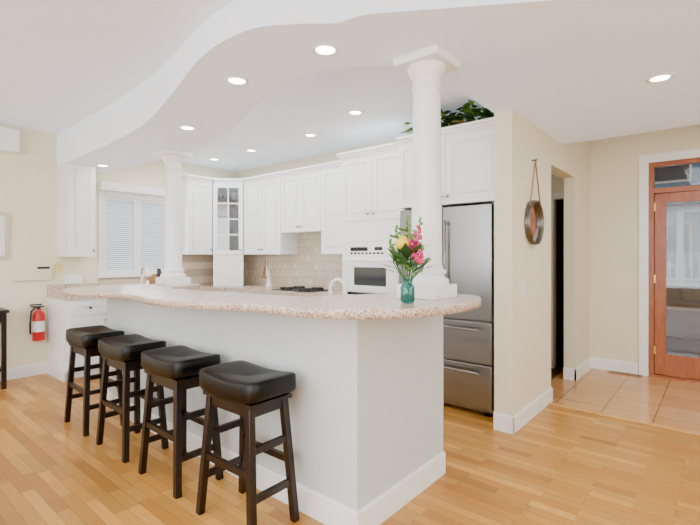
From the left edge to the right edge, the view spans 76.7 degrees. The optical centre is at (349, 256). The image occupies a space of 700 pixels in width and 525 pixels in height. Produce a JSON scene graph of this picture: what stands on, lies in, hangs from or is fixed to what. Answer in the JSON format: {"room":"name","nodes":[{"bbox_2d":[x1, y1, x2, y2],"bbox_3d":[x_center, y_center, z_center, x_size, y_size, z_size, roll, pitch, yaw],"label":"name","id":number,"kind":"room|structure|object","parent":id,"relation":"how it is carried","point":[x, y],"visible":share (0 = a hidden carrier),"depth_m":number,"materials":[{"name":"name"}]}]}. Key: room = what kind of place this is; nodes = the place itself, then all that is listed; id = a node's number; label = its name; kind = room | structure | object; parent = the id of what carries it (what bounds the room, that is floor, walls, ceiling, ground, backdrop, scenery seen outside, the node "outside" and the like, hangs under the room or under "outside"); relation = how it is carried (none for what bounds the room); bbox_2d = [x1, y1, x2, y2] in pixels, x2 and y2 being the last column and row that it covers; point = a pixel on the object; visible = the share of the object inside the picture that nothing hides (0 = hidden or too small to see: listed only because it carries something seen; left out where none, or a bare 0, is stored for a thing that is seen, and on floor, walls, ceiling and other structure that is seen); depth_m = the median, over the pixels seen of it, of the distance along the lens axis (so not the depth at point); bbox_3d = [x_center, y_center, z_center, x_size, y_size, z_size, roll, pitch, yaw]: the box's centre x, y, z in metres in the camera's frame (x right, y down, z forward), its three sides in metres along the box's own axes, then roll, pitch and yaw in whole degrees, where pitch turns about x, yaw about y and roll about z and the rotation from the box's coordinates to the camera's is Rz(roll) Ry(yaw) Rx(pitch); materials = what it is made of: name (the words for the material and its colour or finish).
{"room":"kitchen","nodes":[
{"label":"kitchen","id":0,"kind":"room"},
{"bbox_2d":[0,0,234,133],"bbox_3d":[-0.911,-1.465,1.176,9.000,0.365,8.109,0,0,40],"label":"ceiling","id":1,"kind":"structure","parent":0,"point":[65,64],"depth_m":2.99,"materials":[{"name":"white paint"}]},
{"bbox_2d":[0,124,235,367],"bbox_3d":[-4.439,-0.160,4.066,0.120,3.000,8.200,0,0,40],"label":"wall","id":2,"kind":"structure","parent":0,"point":[29,187],"depth_m":5.02,"materials":[{"name":"beige paint"}]},
{"bbox_2d":[0,212,8,258],"bbox_3d":[-3.875,-0.230,4.623,0.027,0.500,0.500,0,0,40],"label":"picture frame","id":3,"kind":"object","parent":2,"relation":"attached to","point":[4,235],"visible":0.97,"depth_m":4.78,"materials":[{"name":"beige"}]},
{"bbox_2d":[0,126,19,153],"bbox_3d":[-3.773,-1.255,4.681,0.109,0.250,0.440,0,0,40],"label":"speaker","id":4,"kind":"object","parent":2,"relation":"attached to","point":[9,140],"visible":1,"depth_m":4.75},
{"bbox_2d":[0,362,46,380],"bbox_3d":[-5.213,1.276,3.039,0.016,0.130,5.370,0,0,40],"label":"baseboard","id":5,"kind":"structure","parent":2,"relation":"attached to","point":[37,368],"depth_m":4.94,"materials":[{"name":"white wood"}]},
{"bbox_2d":[13,264,52,280],"bbox_3d":[-3.568,0.180,4.986,0.031,0.180,0.370,0,0,40],"label":"intercom","id":6,"kind":"object","parent":2,"relation":"attached to","point":[32,272],"visible":1,"depth_m":4.97,"materials":[{"name":"beige plastic"}]},
{"bbox_2d":[29,304,44,340],"bbox_3d":[-3.516,0.736,4.967,0.135,0.408,0.155,0,0,40],"label":"fire extinguisher","id":7,"kind":"object","parent":2,"relation":"attached to","point":[37,317],"visible":1,"depth_m":4.93,"materials":[{"name":"red metal"}]},
{"bbox_2d":[55,263,60,272],"bbox_3d":[-3.416,0.135,5.186,0.007,0.110,0.060,0,0,40],"label":"switch plate","id":8,"kind":"object","parent":2,"relation":"attached to","point":[58,265],"depth_m":5.18,"materials":[{"name":"brown plastic"}]},
{"bbox_2d":[47,283,97,292],"bbox_3d":[-3.309,0.380,5.305,0.019,0.100,0.551,0,0,40],"label":"backsplash","id":9,"kind":"structure","parent":2,"relation":"attached to","point":[50,288],"depth_m":5.18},
{"bbox_2d":[64,274,82,283],"bbox_3d":[-3.300,0.269,5.291,0.010,0.110,0.200,0,0,40],"label":"switch plate","id":10,"kind":"object","parent":2,"relation":"attached to","point":[73,279],"depth_m":5.29,"materials":[{"name":"white plastic"}]},
{"bbox_2d":[58,163,95,256],"bbox_3d":[-3.191,-0.525,5.179,0.363,1.050,0.290,0,0,40],"label":"upper cabinet","id":11,"kind":"object","parent":2,"relation":"attached to","point":[76,210],"visible":1,"depth_m":5.08,"materials":[{"name":"white wood"}]},
{"bbox_2d":[97,181,164,277],"bbox_3d":[-2.798,-0.333,5.874,0.129,1.195,1.020,0,0,40],"label":"window","id":12,"kind":"structure","parent":2,"relation":"in","point":[136,195],"depth_m":5.73,"materials":[{"name":"white wood"}]},
{"bbox_2d":[107,200,164,270],"bbox_3d":[-2.849,-0.271,5.917,0.001,0.980,0.840,0,0,40],"label":"window blinds","id":13,"kind":"object","parent":12,"relation":"attached to","point":[119,235],"depth_m":5.85,"materials":[{"name":"white plastic"}]},
{"bbox_2d":[181,174,213,254],"bbox_3d":[-2.233,-0.581,6.318,0.365,1.100,0.417,0,0,40],"label":"upper cabinet","id":14,"kind":"object","parent":2,"relation":"attached to","point":[196,200],"visible":0.96,"depth_m":6.20,"materials":[{"name":"white wood"}]},
{"bbox_2d":[57,0,402,171],"bbox_3d":[-1.562,-1.345,3.822,4.631,0.589,0.975,0,0,44],"label":"ceiling","id":15,"kind":"structure","parent":0,"point":[264,47],"depth_m":2.75,"materials":[{"name":"white paint"}]},
{"bbox_2d":[95,164,109,166],"bbox_3d":[-2.873,-1.055,5.140,0.150,0.006,0.150,0,0,40],"label":"recessed light","id":16,"kind":"object","parent":15,"relation":"in","point":[101,165],"visible":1,"depth_m":5.13,"materials":[{"name":"white"}]},
{"bbox_2d":[178,125,196,130],"bbox_3d":[-1.373,-1.085,3.738,0.150,0.006,0.150,0,0,40],"label":"recessed light","id":17,"kind":"object","parent":15,"relation":"in","point":[186,127],"visible":1,"depth_m":3.74,"materials":[{"name":"white"}]},
{"bbox_2d":[224,76,248,85],"bbox_3d":[-0.710,-1.101,2.777,0.150,0.006,0.150,0,0,40],"label":"recessed light","id":18,"kind":"object","parent":15,"relation":"in","point":[237,80],"visible":1,"depth_m":2.77,"materials":[{"name":"white"}]},
{"bbox_2d":[312,43,338,56],"bbox_3d":[-0.133,-1.111,2.384,0.150,0.006,0.150,0,0,40],"label":"recessed light","id":19,"kind":"object","parent":15,"relation":"in","point":[325,49],"visible":1,"depth_m":2.38,"materials":[{"name":"white"}]},
{"bbox_2d":[183,66,491,171],"bbox_3d":[-0.826,-1.500,4.701,4.600,0.280,2.380,0,0,40],"label":"ceiling","id":20,"kind":"structure","parent":0,"point":[274,126],"depth_m":4.33,"materials":[{"name":"white paint"}]},
{"bbox_2d":[245,149,256,151],"bbox_3d":[-1.265,-1.358,5.671,0.150,0.006,0.150,0,0,40],"label":"recessed light","id":21,"kind":"object","parent":20,"relation":"in","point":[250,150],"visible":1,"depth_m":5.67,"materials":[{"name":"white"}]},
{"bbox_2d":[304,133,316,136],"bbox_3d":[-0.443,-1.357,4.955,0.150,0.006,0.150,0,0,40],"label":"recessed light","id":22,"kind":"object","parent":20,"relation":"in","point":[310,135],"visible":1,"depth_m":4.95,"materials":[{"name":"white"}]},
{"bbox_2d":[348,110,362,114],"bbox_3d":[0.051,-1.357,4.175,0.150,0.006,0.150,0,0,40],"label":"recessed light","id":23,"kind":"object","parent":20,"relation":"in","point":[354,112],"visible":1,"depth_m":4.17,"materials":[{"name":"white"}]},
{"bbox_2d":[0,373,699,524],"bbox_3d":[-0.984,1.372,1.091,9.200,0.060,8.080,0,0,40],"label":"floor","id":24,"kind":"structure","parent":0,"point":[550,465],"depth_m":2.70,"materials":[{"name":"laminate"}]},
{"bbox_2d":[0,307,9,389],"bbox_3d":[-3.810,0.940,4.394,0.415,0.800,0.610,0,0,40],"label":"side table","id":25,"kind":"object","parent":24,"relation":"on","point":[3,322],"visible":1,"depth_m":4.47,"materials":[{"name":"brown wood"}]},
{"bbox_2d":[46,297,106,381],"bbox_3d":[-3.099,0.905,5.112,0.590,0.870,0.513,0,0,40],"label":"base cabinet","id":26,"kind":"object","parent":24,"relation":"on","point":[62,316],"depth_m":4.88,"materials":[{"name":"white wood"}]},
{"bbox_2d":[47,285,341,308],"bbox_3d":[-1.606,0.449,5.212,2.749,0.039,2.599,0,0,40],"label":"countertop","id":27,"kind":"structure","parent":26,"relation":"on","point":[245,289],"depth_m":5.50,"materials":[{"name":"beige stone"}]},
{"bbox_2d":[140,266,149,283],"bbox_3d":[-2.378,0.270,5.075,0.197,0.317,0.100,0,0,40],"label":"pull-down faucet","id":28,"kind":"object","parent":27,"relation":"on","point":[141,275],"visible":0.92,"depth_m":5.07,"materials":[{"name":"silver metal"}]},
{"bbox_2d":[146,269,161,283],"bbox_3d":[-2.262,0.284,5.149,0.170,0.290,0.100,0,0,5],"label":"knife block","id":29,"kind":"object","parent":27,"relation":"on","point":[152,279],"visible":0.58,"depth_m":5.10,"materials":[{"name":"brown wood"}]},
{"bbox_2d":[213,255,242,285],"bbox_3d":[-1.764,0.199,6.419,0.424,0.456,0.018,0,0,-5],"label":"appliance garage","id":30,"kind":"object","parent":27,"relation":"on","point":[227,270],"visible":1,"depth_m":6.41,"materials":[{"name":"white wood"}]},
{"bbox_2d":[266,270,271,286],"bbox_3d":[-1.147,0.303,6.264,0.090,0.250,0.090,0,0,40],"label":"lighthouse","id":31,"kind":"object","parent":27,"relation":"on","point":[269,279],"visible":1,"depth_m":6.24,"materials":[{"name":"white ceramic"}]},
{"bbox_2d":[270,285,333,292],"bbox_3d":[-0.622,0.411,5.693,0.700,0.035,0.440,0,0,40],"label":"cooktop","id":32,"kind":"object","parent":27,"relation":"in","point":[293,288],"depth_m":5.68,"materials":[{"name":"black metal"}]},
{"bbox_2d":[64,325,124,436],"bbox_3d":[-2.049,0.964,3.556,0.473,0.758,0.318,0,0,40],"label":"stool","id":33,"kind":"object","parent":24,"relation":"on","point":[82,341],"visible":0.77,"depth_m":3.47,"materials":[{"name":"black leather"}]},
{"bbox_2d":[96,334,168,462],"bbox_3d":[-1.543,0.964,3.132,0.470,0.758,0.310,0,0,40],"label":"stool","id":34,"kind":"object","parent":24,"relation":"on","point":[122,353],"visible":0.81,"depth_m":3.06,"materials":[{"name":"black wood"}]},
{"bbox_2d":[138,345,223,498],"bbox_3d":[-1.038,0.964,2.708,0.470,0.758,0.311,0,0,40],"label":"stool","id":35,"kind":"object","parent":24,"relation":"on","point":[176,369],"visible":0.81,"depth_m":2.61,"materials":[{"name":"black leather"}]},
{"bbox_2d":[196,360,299,524],"bbox_3d":[-0.532,0.965,2.283,0.470,0.758,0.312,0,0,40],"label":"stool","id":36,"kind":"object","parent":24,"relation":"on","point":[247,392],"visible":1,"depth_m":2.22,"materials":[{"name":"brown wood"}]},
{"bbox_2d":[107,289,445,524],"bbox_3d":[-1.022,0.808,3.562,3.526,1.064,0.880,0,0,40],"label":"base cabinet","id":37,"kind":"object","parent":24,"relation":"on","point":[365,400],"depth_m":2.37,"materials":[{"name":"paint"}]},
{"bbox_2d":[62,283,480,318],"bbox_3d":[-1.005,0.282,3.368,3.960,0.114,1.288,0,0,40],"label":"countertop","id":38,"kind":"structure","parent":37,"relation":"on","point":[378,306],"depth_m":2.38,"materials":[{"name":"stone"}]},
{"bbox_2d":[153,148,192,284],"bbox_3d":[-1.830,-0.394,4.579,0.280,1.360,0.280,0,0,40],"label":"column","id":39,"kind":"structure","parent":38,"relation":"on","point":[173,269],"depth_m":4.51,"materials":[{"name":"white paint"}]},
{"bbox_2d":[380,216,434,302],"bbox_3d":[0.287,0.011,2.207,0.279,0.438,0.273,0,0,40],"label":"vase","id":40,"kind":"object","parent":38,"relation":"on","point":[407,247],"visible":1,"depth_m":2.18,"materials":[{"name":"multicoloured plant"}]},
{"bbox_2d":[393,44,459,299],"bbox_3d":[0.438,-0.444,2.520,0.280,1.348,0.280,0,0,40],"label":"column","id":41,"kind":"structure","parent":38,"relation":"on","point":[425,70],"depth_m":2.44,"materials":[{"name":"white paint"}]},
{"bbox_2d":[329,278,347,295],"bbox_3d":[-0.099,0.287,3.012,0.177,0.286,0.088,0,0,40],"label":"gooseneck faucet","id":42,"kind":"object","parent":37,"relation":"on","point":[333,281],"visible":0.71,"depth_m":3.00,"materials":[{"name":"white metal"}]},
{"bbox_2d":[337,142,404,294],"bbox_3d":[0.383,0.105,4.812,0.870,2.470,0.659,0,0,40],"label":"tall cabinet","id":43,"kind":"object","parent":24,"relation":"on","point":[370,215],"visible":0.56,"depth_m":4.60,"materials":[{"name":"white wood"}]},
{"bbox_2d":[400,203,493,416],"bbox_3d":[1.022,0.448,4.174,0.910,1.785,0.736,0,0,40],"label":"fridge","id":44,"kind":"object","parent":24,"relation":"on","point":[468,267],"visible":0.44,"depth_m":3.77,"materials":[{"name":"silver metal"}]},
{"bbox_2d":[548,402,699,435],"bbox_3d":[3.426,1.335,2.661,4.260,0.012,0.055,0,0,40],"label":"trim","id":45,"kind":"structure","parent":24,"relation":"on","point":[628,419],"depth_m":3.62,"materials":[{"name":"brown wood"}]},
{"bbox_2d":[236,135,550,388],"bbox_3d":[0.025,-0.161,5.607,4.740,3.000,0.100,0,0,40],"label":"wall","id":46,"kind":"structure","parent":0,"point":[306,161],"depth_m":5.66,"materials":[{"name":"beige paint"}]},
{"bbox_2d":[211,178,244,254],"bbox_3d":[-1.779,-0.581,6.633,0.652,1.100,0.642,0,0,40],"label":"upper cabinet","id":47,"kind":"object","parent":46,"relation":"attached to","point":[227,216],"visible":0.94,"depth_m":6.41,"materials":[{"name":"white wood"}]},
{"bbox_2d":[261,259,267,277],"bbox_3d":[-1.255,0.179,6.586,0.200,0.280,0.006,0,0,40],"label":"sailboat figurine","id":48,"kind":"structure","parent":46,"relation":"attached to","point":[265,272],"depth_m":6.59,"materials":[{"name":"white"}]},
{"bbox_2d":[242,172,297,254],"bbox_3d":[-1.139,-0.581,6.280,0.796,1.100,0.365,0,0,40],"label":"upper cabinet","id":49,"kind":"object","parent":46,"relation":"attached to","point":[263,235],"visible":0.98,"depth_m":6.13,"materials":[{"name":"white wood"}]},
{"bbox_2d":[279,164,320,233],"bbox_3d":[-0.546,-0.723,5.782,0.743,0.815,0.365,0,0,40],"label":"upper cabinet","id":50,"kind":"object","parent":46,"relation":"attached to","point":[301,200],"visible":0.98,"depth_m":5.65,"materials":[{"name":"white wood"}]},
{"bbox_2d":[319,160,341,253],"bbox_3d":[-0.046,-0.581,5.363,0.555,1.100,0.365,0,0,40],"label":"upper cabinet","id":51,"kind":"object","parent":46,"relation":"attached to","point":[331,242],"visible":0.25,"depth_m":5.32,"materials":[{"name":"white wood"}]},
{"bbox_2d":[396,117,493,209],"bbox_3d":[1.065,-0.795,4.162,1.007,0.670,0.774,0,0,40],"label":"upper cabinet","id":52,"kind":"object","parent":46,"relation":"attached to","point":[467,160],"visible":0.54,"depth_m":3.80,"materials":[{"name":"white wood"}]},
{"bbox_2d":[400,100,493,133],"bbox_3d":[0.976,-1.240,4.062,1.017,0.217,0.520,0,0,40],"label":"potted plant","id":53,"kind":"object","parent":52,"relation":"on","point":[469,115],"visible":0.52,"depth_m":3.88,"materials":[{"name":"green plant"}]},
{"bbox_2d":[347,0,699,143],"bbox_3d":[3.075,-1.379,2.349,4.400,0.520,4.370,0,0,40],"label":"ceiling","id":54,"kind":"structure","parent":0,"point":[564,71],"depth_m":2.44,"materials":[{"name":"white paint"}]},
{"bbox_2d":[646,73,674,82],"bbox_3d":[1.942,-1.116,2.772,0.150,0.006,0.150,0,0,40],"label":"recessed light","id":55,"kind":"object","parent":54,"relation":"in","point":[659,78],"visible":1,"depth_m":2.77,"materials":[{"name":"white"}]},
{"bbox_2d":[494,109,589,415],"bbox_3d":[2.012,-0.060,4.397,0.140,2.800,2.600,0,0,40],"label":"wall","id":56,"kind":"structure","parent":0,"point":[520,340],"depth_m":3.66,"materials":[{"name":"beige paint"}]},
{"bbox_2d":[521,282,525,296],"bbox_3d":[1.382,0.261,3.530,0.010,0.120,0.100,0,0,40],"label":"switch plate","id":57,"kind":"object","parent":56,"relation":"attached to","point":[523,284],"depth_m":3.53,"materials":[{"name":"white plastic"}]},
{"bbox_2d":[506,387,552,434],"bbox_3d":[1.541,1.276,3.739,0.046,0.130,1.016,0,0,40],"label":"baseboard","id":58,"kind":"structure","parent":56,"relation":"attached to","point":[518,420],"depth_m":3.59,"materials":[{"name":"white wood"}]},
{"bbox_2d":[524,159,543,244],"bbox_3d":[1.538,-0.455,3.686,0.045,0.711,0.370,0,0,40],"label":"mirror","id":59,"kind":"object","parent":56,"relation":"attached to","point":[534,222],"visible":1,"depth_m":3.70,"materials":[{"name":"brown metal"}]},
{"bbox_2d":[570,357,591,380],"bbox_3d":[2.656,1.275,5.068,0.046,0.130,0.746,0,0,40],"label":"baseboard","id":60,"kind":"structure","parent":56,"relation":"attached to","point":[575,373],"depth_m":4.92,"materials":[{"name":"white wood"}]},
{"bbox_2d":[551,367,562,379],"bbox_3d":[1.408,1.369,5.545,2.140,0.061,1.820,0,0,40],"label":"floor","id":61,"kind":"structure","parent":0,"point":[555,371],"depth_m":5.16,"materials":[{"name":"brown wood"}]},
{"bbox_2d":[551,174,563,367],"bbox_3d":[1.448,0.109,5.523,2.229,2.460,1.600,0,0,40],"label":"wall","id":62,"kind":"structure","parent":0,"point":[557,184],"depth_m":5.36,"materials":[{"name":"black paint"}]},
{"bbox_2d":[551,192,563,367],"bbox_3d":[2.497,0.290,5.261,0.283,2.100,0.015,0,0,40],"label":"door frame","id":63,"kind":"structure","parent":62,"relation":"attached to","point":[557,195],"depth_m":5.31,"materials":[{"name":"white"}]},
{"bbox_2d":[551,368,699,431],"bbox_3d":[3.974,1.371,3.392,4.560,0.060,1.820,0,0,40],"label":"floor","id":64,"kind":"structure","parent":0,"point":[666,402],"depth_m":4.21,"materials":[{"name":"beige tile"}]},
{"bbox_2d":[608,370,642,377],"bbox_3d":[3.131,1.335,5.039,0.330,0.010,0.100,0,0,40],"label":"floor vent","id":65,"kind":"object","parent":64,"relation":"in","point":[626,374],"visible":1,"depth_m":5.02,"materials":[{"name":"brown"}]},
{"bbox_2d":[590,124,699,374],"bbox_3d":[3.714,-0.160,4.745,6.700,3.000,0.120,0,0,40],"label":"wall","id":66,"kind":"structure","parent":0,"point":[614,248],"depth_m":5.16,"materials":[{"name":"beige paint"}]},
{"bbox_2d":[592,357,637,373],"bbox_3d":[3.095,1.275,5.176,0.460,0.130,0.016,0,0,40],"label":"baseboard","id":67,"kind":"structure","parent":66,"relation":"attached to","point":[597,363],"depth_m":5.16,"materials":[{"name":"white wood"}]},
{"bbox_2d":[639,149,699,375],"bbox_3d":[3.708,0.100,4.660,1.120,2.480,0.018,0,0,40],"label":"door frame","id":68,"kind":"structure","parent":66,"relation":"attached to","point":[645,161],"depth_m":4.97,"materials":[{"name":"white wood"}]},
{"bbox_2d":[649,158,699,382],"bbox_3d":[3.730,0.146,4.687,0.934,2.387,0.149,0,0,40],"label":"entry door","id":69,"kind":"structure","parent":66,"relation":"in","point":[662,364],"depth_m":4.90,"materials":[{"name":"brown wood"}]},
{"label":"outside","id":70,"kind":"structure","parent":0,"visible":0},
{"bbox_2d":[666,306,699,357],"bbox_3d":[15.532,1.399,16.891,26.000,0.105,33.680,0,0,40],"label":"ground","id":71,"kind":"structure","parent":70,"point":[686,326],"depth_m":8.03,"materials":[{"name":"grey concrete"}]},
{"bbox_2d":[655,163,699,288],"bbox_3d":[14.149,-1.578,16.796,19.000,5.880,11.000,0,0,40],"label":"house","id":72,"kind":"structure","parent":71,"relation":"on","point":[677,223],"depth_m":15.01,"materials":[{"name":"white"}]},
{"bbox_2d":[666,285,699,307],"bbox_3d":[8.532,-1.215,10.438,6.835,5.203,5.927,0,0,40],"label":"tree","id":73,"kind":"object","parent":71,"relation":"on","point":[686,292],"depth_m":12.03,"materials":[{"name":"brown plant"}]}
]}

